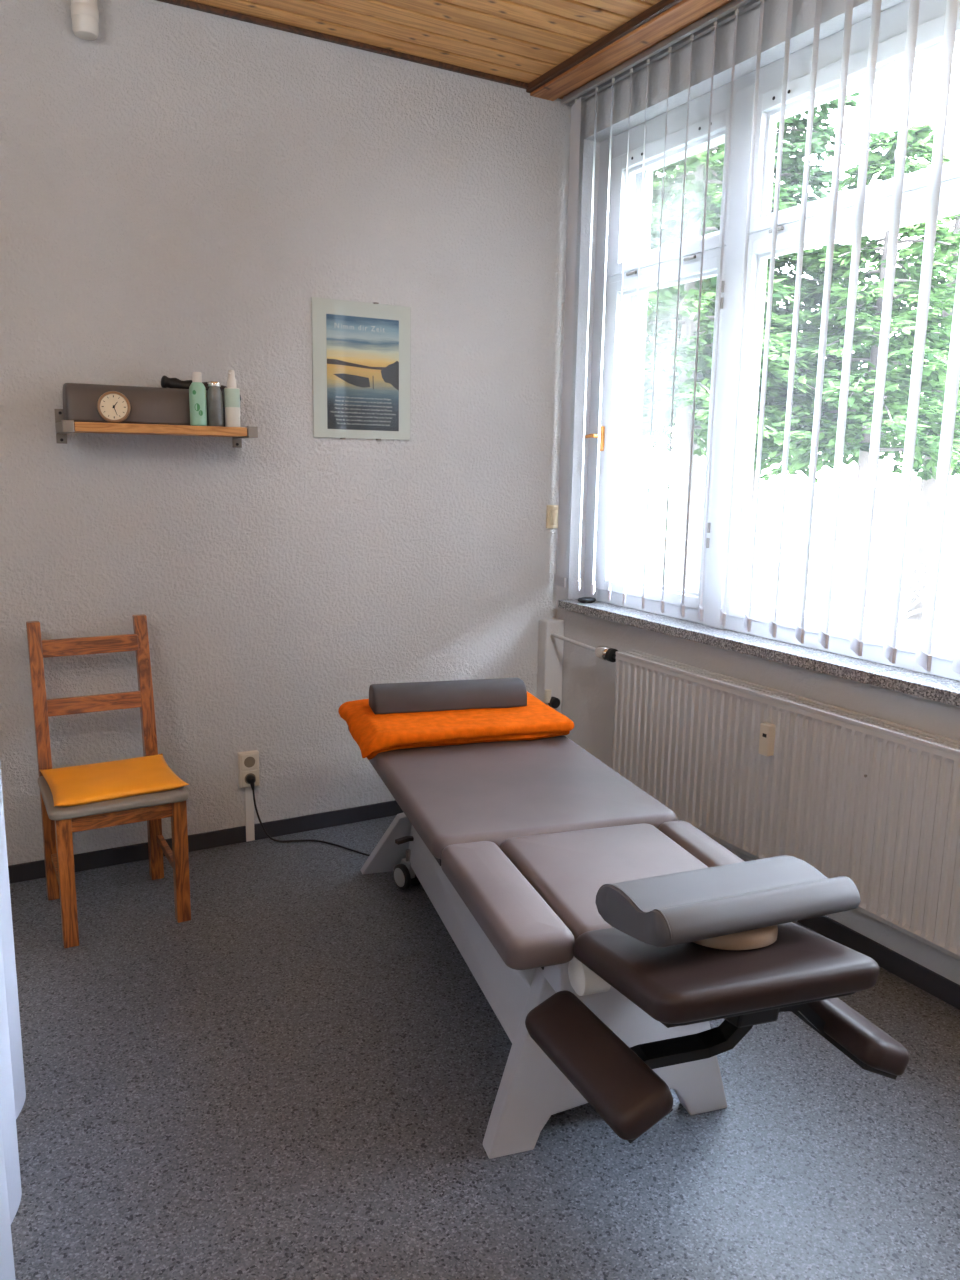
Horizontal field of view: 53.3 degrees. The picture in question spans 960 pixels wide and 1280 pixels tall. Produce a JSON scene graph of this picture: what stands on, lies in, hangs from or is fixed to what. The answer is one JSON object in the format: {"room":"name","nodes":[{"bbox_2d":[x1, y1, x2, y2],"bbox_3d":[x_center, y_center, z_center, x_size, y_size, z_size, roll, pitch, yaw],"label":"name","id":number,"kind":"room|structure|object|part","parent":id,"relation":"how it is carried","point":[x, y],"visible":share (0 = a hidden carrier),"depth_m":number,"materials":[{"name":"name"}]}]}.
{"room":"physiotherapy treatment room","nodes":[
{"label":"physiotherapy treatment room","id":0,"kind":"room"},
{"bbox_2d":[0,0,571,865],"bbox_3d":[-1.209,-0.729,3.756,4.260,3.220,0.200,-5,12,-29],"label":"wall","id":1,"kind":"structure","parent":0,"point":[179,186],"depth_m":3.79,"materials":[{"name":"paint"}]},
{"bbox_2d":[54,409,257,447],"bbox_3d":[-1.180,-0.776,3.513,0.674,0.122,0.227,-5,12,-29],"label":"wall shelf","id":2,"kind":"object","parent":1,"relation":"attached to","point":[63,427],"visible":0.94,"depth_m":3.44,"materials":[{"name":"brown wood"}]},
{"bbox_2d":[97,391,130,422],"bbox_3d":[-1.285,-0.818,3.361,0.111,0.110,0.034,-2,11,-15],"label":"clock","id":3,"kind":"object","parent":2,"relation":"on","point":[112,406],"visible":1,"depth_m":3.35,"materials":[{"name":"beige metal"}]},
{"bbox_2d":[63,383,207,425],"bbox_3d":[-1.249,-0.857,3.503,0.500,0.138,0.145,-5,12,-29],"label":"box","id":4,"kind":"object","parent":2,"relation":"on","point":[149,405],"visible":0.58,"depth_m":3.44,"materials":[{"name":"grey"}]},
{"bbox_2d":[189,372,206,425],"bbox_3d":[-1.030,-0.878,3.493,0.060,0.191,0.060,-5,12,-29],"label":"lotion bottle","id":5,"kind":"object","parent":2,"relation":"on","point":[197,390],"visible":0.96,"depth_m":3.47,"materials":[{"name":"green plastic"}]},
{"bbox_2d":[161,375,240,426],"bbox_3d":[-1.054,-0.901,3.633,0.300,0.185,0.053,-5,12,-29],"label":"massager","id":6,"kind":"object","parent":2,"relation":"on","point":[166,382],"visible":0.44,"depth_m":3.57,"materials":[{"name":"black plastic"}]},
{"bbox_2d":[207,381,222,426],"bbox_3d":[-0.978,-0.869,3.529,0.057,0.161,0.057,-5,12,-29],"label":"glass bottle","id":7,"kind":"object","parent":2,"relation":"on","point":[214,394],"visible":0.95,"depth_m":3.51,"materials":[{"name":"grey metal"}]},
{"bbox_3d":[-0.977,-0.940,3.516,0.047,0.017,0.047,-5,12,-29],"label":"lid","id":8,"kind":"part","parent":7,"relation":"part of","materials":[{"name":"silver metal"}]},
{"bbox_2d":[224,370,240,426],"bbox_3d":[-0.920,-0.895,3.552,0.056,0.206,0.056,-5,12,-29],"label":"pump bottle","id":9,"kind":"object","parent":2,"relation":"on","point":[231,393],"visible":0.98,"depth_m":3.54,"materials":[{"name":"white plastic"}]},
{"bbox_2d":[8,800,402,883],"bbox_3d":[-1.253,0.843,3.913,3.700,0.070,0.012,-5,12,-29],"label":"baseboard","id":10,"kind":"structure","parent":1,"relation":"attached to","point":[33,870],"depth_m":4.00,"materials":[{"name":"black plastic"}]},
{"bbox_2d":[237,750,259,841],"bbox_3d":[-0.969,0.660,4.025,0.084,0.394,0.035,-5,12,-29],"label":"power socket","id":11,"kind":"object","parent":1,"relation":"attached to","point":[248,761],"visible":0.99,"depth_m":4.00,"materials":[{"name":"beige plastic"}]},
{"bbox_2d":[241,753,257,770],"bbox_3d":[-0.960,0.507,3.985,0.068,0.067,0.005,-5,12,-29],"label":"socket","id":12,"kind":"object","parent":11,"relation":"attached to","point":[249,761],"depth_m":3.98,"materials":[{"name":"beige plastic"}]},
{"bbox_2d":[242,770,257,786],"bbox_3d":[-0.961,0.578,3.998,0.068,0.067,0.005,-5,12,-29],"label":"socket","id":13,"kind":"object","parent":11,"relation":"attached to","point":[245,773],"depth_m":3.99,"materials":[{"name":"beige plastic"}]},
{"bbox_2d":[156,0,528,88],"bbox_3d":[-1.302,-2.250,3.278,3.460,0.018,0.022,-5,12,-29],"label":"trim","id":14,"kind":"structure","parent":1,"relation":"attached to","point":[183,3],"depth_m":3.69,"materials":[{"name":"brown wood"}]},
{"bbox_2d":[311,297,410,439],"bbox_3d":[-0.486,-1.113,3.966,0.433,0.555,0.017,-5,12,-29],"label":"framed poster","id":15,"kind":"object","parent":1,"relation":"attached to","point":[361,370],"visible":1,"depth_m":3.96,"materials":[{"name":"white paper"}]},
{"bbox_2d":[326,314,398,430],"bbox_3d":[-0.483,-1.102,3.968,0.320,0.453,0.001,-5,12,-29],"label":"print","id":16,"kind":"object","parent":15,"relation":"attached to","point":[362,350],"depth_m":3.96,"materials":[{"name":"multicoloured paper"}]},
{"bbox_2d":[537,618,563,712],"bbox_3d":[0.337,0.326,4.680,0.104,0.862,0.074,-5,12,-29],"label":"trim","id":17,"kind":"structure","parent":1,"relation":"attached to","point":[550,649],"depth_m":4.61,"materials":[{"name":"paint"}]},
{"bbox_2d":[546,505,558,528],"bbox_3d":[0.349,-0.585,4.543,0.072,0.110,0.019,-5,12,-29],"label":"light switch","id":18,"kind":"object","parent":1,"relation":"attached to","point":[551,510],"visible":0.84,"depth_m":4.53,"materials":[{"name":"beige plastic"}]},
{"bbox_2d":[526,0,682,92],"bbox_3d":[1.476,-1.942,1.898,0.021,0.031,5.200,-5,12,-29],"label":"trim","id":19,"kind":"structure","parent":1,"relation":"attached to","point":[662,6],"depth_m":3.65,"materials":[{"name":"brown wood"}]},
{"bbox_2d":[530,0,732,100],"bbox_3d":[1.536,-1.942,1.932,0.120,0.041,5.200,-5,12,-29],"label":"trim","id":20,"kind":"structure","parent":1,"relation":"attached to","point":[683,13],"depth_m":3.63,"materials":[{"name":"brown wood"}]},
{"bbox_2d":[189,0,660,82],"bbox_3d":[0.203,-1.971,1.168,4.410,0.250,5.600,-5,12,-29],"label":"ceiling","id":21,"kind":"structure","parent":0,"point":[519,40],"depth_m":3.56,"materials":[{"name":"brown wood"}]},
{"bbox_2d":[0,763,25,1279],"bbox_3d":[-0.916,-0.346,1.604,0.104,3.142,2.101,-4,12,-26],"label":"curtain","id":22,"kind":"object","parent":21,"relation":"hanging from","point":[12,1079],"visible":1,"depth_m":1.95,"materials":[{"name":"white fabric"}]},
{"bbox_2d":[70,0,98,39],"bbox_3d":[-1.336,-2.147,3.231,0.089,0.205,0.089,-5,12,-29],"label":"ceiling lamp","id":23,"kind":"object","parent":21,"relation":"attached to","point":[84,13],"visible":1,"depth_m":3.21,"materials":[{"name":"white plastic"}]},
{"bbox_2d":[10,815,959,1279],"bbox_3d":[0.080,1.402,1.753,4.260,0.200,5.600,-5,12,-29],"label":"floor","id":24,"kind":"structure","parent":0,"point":[298,1076],"depth_m":2.35,"materials":[{"name":"carpet"}]},
{"bbox_2d":[26,614,190,947],"bbox_3d":[-1.317,0.460,3.391,0.442,1.010,0.575,-5,12,-29],"label":"wooden chair","id":25,"kind":"object","parent":24,"relation":"on","point":[58,823],"visible":0.76,"depth_m":3.41,"materials":[{"name":"brown wood"}]},
{"bbox_3d":[-1.582,0.441,3.472,0.044,1.010,0.152,-5,12,-29],"label":"leg","id":26,"kind":"part","parent":25,"relation":"part of","materials":[{"name":"brown wood"}]},
{"bbox_3d":[-1.355,0.791,3.140,0.047,0.449,0.044,-5,12,-29],"label":"leg","id":27,"kind":"part","parent":25,"relation":"part of","materials":[{"name":"brown wood"}]},
{"bbox_3d":[-1.429,0.020,3.512,0.332,0.060,0.031,-5,12,-29],"label":"rail","id":28,"kind":"part","parent":25,"relation":"part of","materials":[{"name":"brown wood"}]},
{"bbox_3d":[-1.417,0.233,3.521,0.332,0.058,0.030,-5,12,-29],"label":"rail","id":29,"kind":"part","parent":25,"relation":"part of","materials":[{"name":"brown wood"}]},
{"bbox_3d":[-1.285,0.515,3.342,0.442,0.027,0.440,-5,12,-29],"label":"seat","id":30,"kind":"part","parent":25,"relation":"part of","materials":[{"name":"orange fabric"}]},
{"bbox_2d":[40,754,188,806],"bbox_3d":[-1.277,0.484,3.339,0.442,0.035,0.397,-5,12,-29],"label":"seat cushion","id":31,"kind":"object","parent":25,"relation":"on","point":[96,782],"visible":1,"depth_m":3.29,"materials":[{"name":"yellow fabric"}]},
{"bbox_3d":[-1.267,0.412,3.658,0.046,1.010,0.152,-5,12,-29],"label":"leg","id":32,"kind":"part","parent":25,"relation":"part of","materials":[{"name":"brown wood"}]},
{"bbox_3d":[-1.040,0.762,3.327,0.047,0.449,0.044,-5,12,-29],"label":"leg","id":33,"kind":"part","parent":25,"relation":"part of","materials":[{"name":"brown wood"}]},
{"bbox_2d":[246,774,369,855],"bbox_3d":[-0.588,0.725,3.966,0.779,0.302,0.114,3,11,12],"label":"power cable","id":34,"kind":"object","parent":24,"relation":"on","point":[250,779],"visible":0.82,"depth_m":4.00,"materials":[{"name":"black rubber"}]},
{"bbox_2d":[348,727,909,1158],"bbox_3d":[0.166,0.748,2.778,0.748,0.718,2.258,-2,11,-18],"label":"table","id":35,"kind":"object","parent":24,"relation":"on","point":[513,845],"visible":0.85,"depth_m":2.23,"materials":[{"name":"grey leather"}]},
{"bbox_3d":[-0.163,0.782,3.792,0.601,0.270,0.160,-2,11,-18],"label":"foot panel","id":36,"kind":"part","parent":35,"relation":"part of","materials":[{"name":"white metal"}]},
{"bbox_3d":[-0.266,0.795,3.599,0.106,0.114,0.033,-7,13,-37],"label":"brake lever","id":37,"kind":"part","parent":35,"relation":"part of","materials":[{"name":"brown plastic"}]},
{"bbox_3d":[-0.272,0.821,3.631,0.019,0.050,0.020,-7,13,-37],"label":"stem","id":38,"kind":"part","parent":35,"relation":"part of","materials":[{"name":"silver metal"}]},
{"bbox_2d":[338,691,573,759],"bbox_3d":[-0.099,0.294,3.484,0.762,0.098,0.548,-2,11,-18],"label":"towel","id":39,"kind":"object","parent":35,"relation":"on","point":[374,734],"visible":0.73,"depth_m":3.30,"materials":[{"name":"orange fabric"}]},
{"bbox_2d":[369,678,526,713],"bbox_3d":[-0.118,0.199,3.526,0.565,0.092,0.160,-2,11,-15],"label":"bolster","id":40,"kind":"object","parent":39,"relation":"on","point":[409,697],"visible":1,"depth_m":3.46,"materials":[{"name":"grey leather"}]},
{"bbox_3d":[0.129,0.574,2.857,0.410,0.120,1.565,-2,11,-18],"label":"frame","id":41,"kind":"part","parent":35,"relation":"part of","materials":[{"name":"white metal"}]},
{"bbox_3d":[0.225,0.825,1.891,0.126,0.096,0.397,-4,11,-24],"label":"armrest","id":42,"kind":"part","parent":35,"relation":"part of","materials":[{"name":"brown leather"}]},
{"bbox_3d":[0.321,0.958,2.309,0.637,0.480,0.055,-2,11,-18],"label":"foot panel","id":43,"kind":"part","parent":35,"relation":"part of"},
{"bbox_2d":[694,925,777,949],"bbox_3d":[0.493,0.568,1.885,0.178,0.062,0.178,7,12,31],"label":"cushion","id":44,"kind":"object","parent":35,"relation":"on","point":[765,936],"visible":0.34,"depth_m":1.80,"materials":[{"name":"beige leather"}]},
{"bbox_2d":[595,855,860,946],"bbox_3d":[0.487,0.509,1.888,0.456,0.110,0.254,-4,11,-24],"label":"pillow","id":45,"kind":"object","parent":44,"relation":"on","point":[673,909],"visible":1,"depth_m":1.82,"materials":[{"name":"grey leather"}]},
{"bbox_3d":[0.727,0.784,2.046,0.117,0.098,0.423,-3,11,-20],"label":"armrest","id":46,"kind":"part","parent":35,"relation":"part of","materials":[{"name":"brown leather"}]},
{"bbox_2d":[556,0,959,984],"bbox_3d":[1.811,-0.424,2.384,0.360,3.220,5.200,-5,12,-29],"label":"wall","id":47,"kind":"structure","parent":0,"point":[588,680],"depth_m":3.77,"materials":[{"name":"paint"}]},
{"bbox_2d":[545,689,559,707],"bbox_3d":[0.347,0.283,4.605,0.067,0.086,0.052,-5,12,-29],"label":"valve","id":48,"kind":"object","parent":47,"relation":"attached to","point":[553,702],"visible":1,"depth_m":4.59,"materials":[{"name":"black plastic"}]},
{"bbox_2d":[551,633,959,960],"bbox_3d":[0.909,0.452,3.580,0.130,0.610,2.378,-5,12,-29],"label":"radiator","id":49,"kind":"object","parent":47,"relation":"attached to","point":[761,771],"visible":0.81,"depth_m":3.20,"materials":[{"name":"metal"}]},
{"bbox_2d":[616,650,959,755],"bbox_3d":[1.062,0.205,3.296,0.099,0.016,1.825,-5,12,-29],"label":"grille","id":50,"kind":"object","parent":49,"relation":"attached to","point":[916,739],"depth_m":3.22,"materials":[{"name":"metal"}]},
{"bbox_2d":[558,598,959,706],"bbox_3d":[1.259,0.091,3.196,0.215,0.040,3.258,-5,12,-29],"label":"window sill","id":51,"kind":"structure","parent":47,"relation":"attached to","point":[932,687],"depth_m":3.37,"materials":[{"name":"stone"}]},
{"bbox_2d":[578,597,595,602],"bbox_3d":[0.497,-0.186,4.454,0.094,0.024,0.070,-5,12,-29],"label":"dish","id":52,"kind":"object","parent":51,"relation":"on","point":[582,599],"visible":1,"depth_m":4.43,"materials":[{"name":"grey glass"}]},
{"bbox_2d":[583,0,959,680],"bbox_3d":[1.199,-0.996,3.444,0.359,2.060,2.405,-5,12,-29],"label":"window","id":53,"kind":"structure","parent":47,"relation":"in","point":[893,20],"depth_m":3.66,"materials":[{"name":"white paint"}]},
{"bbox_3d":[0.517,-0.920,4.377,0.057,0.110,0.099,-5,12,-29],"label":"handle","id":54,"kind":"part","parent":53,"relation":"part of","materials":[{"name":"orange metal"}]},
{"bbox_3d":[0.762,-0.852,4.067,0.062,1.365,0.750,-5,12,-29],"label":"sash","id":55,"kind":"part","parent":53,"relation":"part of","materials":[{"name":"white paint"}]},
{"bbox_2d":[555,0,766,625],"bbox_3d":[0.668,-1.203,3.853,0.091,2.139,1.200,-5,12,-29],"label":"vertical blind","id":56,"kind":"object","parent":53,"relation":"attached to","point":[695,30],"depth_m":3.84,"materials":[{"name":"fabric"}]},
{"bbox_3d":[1.013,-2.144,3.083,0.062,0.030,2.590,-5,12,-29],"label":"head rail","id":57,"kind":"part","parent":56,"relation":"part of","materials":[{"name":"metal"}]},
{"bbox_3d":[0.779,-1.790,3.894,0.062,0.485,0.750,-5,12,-29],"label":"sash","id":58,"kind":"part","parent":53,"relation":"part of","materials":[{"name":"white paint"}]},
{"bbox_2d":[744,0,792,631],"bbox_3d":[1.011,-1.040,3.257,0.091,2.044,0.035,-5,12,-29],"label":"vertical blind","id":59,"kind":"object","parent":53,"relation":"attached to","point":[747,620],"depth_m":3.26,"materials":[{"name":"fabric"}]},
{"bbox_2d":[768,0,821,636],"bbox_3d":[1.069,-0.999,3.158,0.091,1.999,0.038,-5,12,-29],"label":"vertical blind","id":60,"kind":"object","parent":53,"relation":"attached to","point":[772,629],"depth_m":3.16,"materials":[{"name":"fabric"}]},
{"bbox_2d":[795,0,853,642],"bbox_3d":[1.128,-0.957,3.059,0.091,1.956,0.041,-5,12,-29],"label":"vertical blind","id":61,"kind":"object","parent":53,"relation":"attached to","point":[799,627],"depth_m":3.07,"materials":[{"name":"fabric"}]},
{"bbox_3d":[1.327,-0.668,3.073,0.062,1.385,1.374,-5,12,-29],"label":"sash","id":62,"kind":"part","parent":53,"relation":"part of","materials":[{"name":"white paint"}]},
{"bbox_2d":[818,0,881,648],"bbox_3d":[1.176,-0.922,2.977,0.091,1.921,0.045,-5,12,-29],"label":"vertical blind","id":63,"kind":"object","parent":53,"relation":"attached to","point":[823,636],"depth_m":2.98,"materials":[{"name":"fabric"}]},
{"bbox_3d":[1.344,-1.607,2.900,0.062,0.465,1.374,-5,12,-29],"label":"sash","id":64,"kind":"part","parent":53,"relation":"part of","materials":[{"name":"white paint"}]},
{"bbox_2d":[850,0,919,655],"bbox_3d":[1.240,-0.877,2.869,0.091,1.872,0.047,-5,12,-29],"label":"vertical blind","id":65,"kind":"object","parent":53,"relation":"attached to","point":[856,644],"depth_m":2.87,"materials":[{"name":"fabric"}]},
{"bbox_2d":[883,0,958,663],"bbox_3d":[1.299,-0.835,2.768,0.091,1.829,0.048,-5,12,-29],"label":"vertical blind","id":66,"kind":"object","parent":53,"relation":"attached to","point":[889,650],"depth_m":2.77,"materials":[{"name":"fabric"}]},
{"bbox_2d":[915,250,959,670],"bbox_3d":[1.350,-0.491,2.728,0.091,1.168,0.052,-5,12,-29],"label":"vertical blind","id":67,"kind":"object","parent":53,"relation":"attached to","point":[923,653],"depth_m":2.76,"materials":[{"name":"fabric"}]},
{"bbox_2d":[797,915,959,1009],"bbox_3d":[1.624,1.139,2.574,0.012,0.072,5.188,-5,12,-29],"label":"baseboard","id":68,"kind":"structure","parent":47,"relation":"attached to","point":[948,991],"depth_m":3.09,"materials":[{"name":"black plastic"}]},
{"label":"outside","id":69,"kind":"structure","parent":0,"visible":0},
{"bbox_2d":[634,484,959,636],"bbox_3d":[13.254,-2.329,23.234,40.000,1.673,60.000,-5,12,-29],"label":"lawn","id":70,"kind":"structure","parent":69,"point":[887,503],"depth_m":24.90,"materials":[{"name":"white"}]},
{"bbox_2d":[642,152,802,579],"bbox_3d":[4.237,-6.094,18.508,5.621,10.113,6.078,-5,12,-29],"label":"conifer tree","id":71,"kind":"object","parent":70,"relation":"on","point":[696,458],"visible":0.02,"depth_m":19.02,"materials":[{"name":"green plant"}]},
{"bbox_2d":[641,119,851,588],"bbox_3d":[2.441,-3.195,10.604,3.725,7.713,3.314,-5,12,-29],"label":"tree","id":72,"kind":"object","parent":70,"relation":"on","point":[693,213],"visible":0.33,"depth_m":10.09,"materials":[{"name":"green plant"}]},
{"bbox_2d":[640,92,918,599],"bbox_3d":[3.562,-4.126,12.022,4.117,8.924,4.053,2,11,6],"label":"tree","id":73,"kind":"object","parent":70,"relation":"on","point":[792,169],"visible":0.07,"depth_m":11.29,"materials":[{"name":"green broadleaf foliage"},{"name":"bark"}]},
{"bbox_2d":[753,123,959,621],"bbox_3d":[4.515,-2.443,10.762,3.417,6.104,3.373,11,14,42],"label":"tree","id":74,"kind":"object","parent":70,"relation":"on","point":[919,137],"visible":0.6,"depth_m":10.20,"materials":[{"name":"green plant"}]},
{"bbox_2d":[760,160,959,619],"bbox_3d":[6.809,-3.557,14.264,4.668,6.753,4.628,-5,12,-29],"label":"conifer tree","id":75,"kind":"object","parent":70,"relation":"on","point":[927,488],"visible":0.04,"depth_m":14.40,"materials":[{"name":"green broadleaf foliage"},{"name":"bark"}]}
]}

